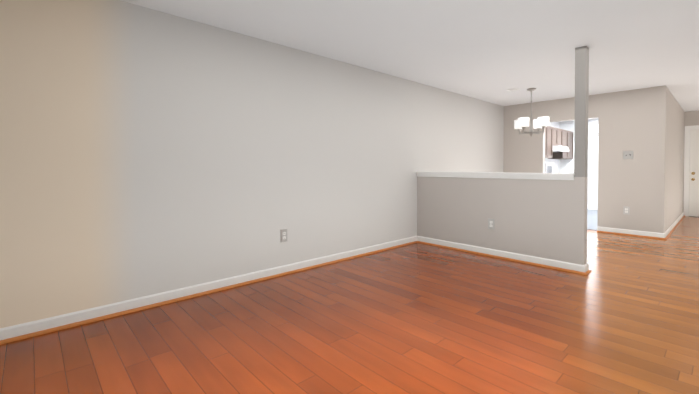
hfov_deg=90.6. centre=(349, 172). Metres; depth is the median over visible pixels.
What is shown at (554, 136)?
upper cabinet
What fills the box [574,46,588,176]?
column
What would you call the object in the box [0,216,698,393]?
floor
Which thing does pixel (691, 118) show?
wall
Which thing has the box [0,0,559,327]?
wall
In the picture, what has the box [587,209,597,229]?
floor
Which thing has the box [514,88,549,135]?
chandelier
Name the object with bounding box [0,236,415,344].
baseboard
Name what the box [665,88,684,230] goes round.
wall
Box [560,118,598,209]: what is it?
wall
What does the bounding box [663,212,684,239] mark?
baseboard
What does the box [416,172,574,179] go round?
trim
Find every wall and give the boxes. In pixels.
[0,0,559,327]
[417,177,587,264]
[503,86,666,232]
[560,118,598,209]
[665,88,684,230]
[683,111,698,209]
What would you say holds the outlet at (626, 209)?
attached to the wall at (634, 121)
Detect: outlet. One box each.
[280,229,286,241]
[488,218,493,229]
[623,206,629,214]
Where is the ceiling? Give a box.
[121,0,698,121]
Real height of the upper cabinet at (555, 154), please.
0.760 m
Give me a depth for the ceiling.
3.45 m
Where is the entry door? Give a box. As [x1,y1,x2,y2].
[689,129,698,216]
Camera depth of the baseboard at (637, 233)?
5.80 m
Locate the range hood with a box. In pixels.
[553,146,568,151]
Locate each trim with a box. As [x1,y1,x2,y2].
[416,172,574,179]
[683,125,698,215]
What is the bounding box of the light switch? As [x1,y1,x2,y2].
[623,151,632,158]
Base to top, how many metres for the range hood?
0.126 m
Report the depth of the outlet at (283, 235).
3.70 m
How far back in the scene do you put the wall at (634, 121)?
5.91 m
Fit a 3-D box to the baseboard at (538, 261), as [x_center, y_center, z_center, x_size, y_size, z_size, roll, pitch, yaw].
[1.797,1.032,4.471,0.035,0.095,2.155,-1,1,-43]
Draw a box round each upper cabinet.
[545,126,548,157]
[549,126,552,157]
[553,127,560,145]
[553,130,568,157]
[561,130,564,145]
[569,131,572,157]
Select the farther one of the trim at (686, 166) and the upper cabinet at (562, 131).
the upper cabinet at (562, 131)
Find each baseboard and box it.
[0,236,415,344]
[416,236,590,274]
[597,226,662,238]
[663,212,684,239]
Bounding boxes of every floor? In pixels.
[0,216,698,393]
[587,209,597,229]
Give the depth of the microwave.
7.82 m
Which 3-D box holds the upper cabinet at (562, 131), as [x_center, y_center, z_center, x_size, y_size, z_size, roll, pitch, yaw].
[5.229,-0.888,8.921,0.439,0.460,0.347,-1,1,-43]
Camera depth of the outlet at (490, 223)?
4.46 m
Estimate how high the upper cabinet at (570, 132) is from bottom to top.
0.760 m
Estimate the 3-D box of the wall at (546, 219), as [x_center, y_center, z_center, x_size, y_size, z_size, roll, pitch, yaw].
[1.822,0.558,4.552,0.120,1.040,2.180,-1,1,-43]
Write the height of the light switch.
0.136 m
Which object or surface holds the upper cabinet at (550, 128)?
attached to the wall at (144, 151)
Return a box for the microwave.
[545,163,553,172]
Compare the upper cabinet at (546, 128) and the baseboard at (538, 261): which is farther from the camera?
the upper cabinet at (546, 128)
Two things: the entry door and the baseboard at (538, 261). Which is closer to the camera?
the baseboard at (538, 261)

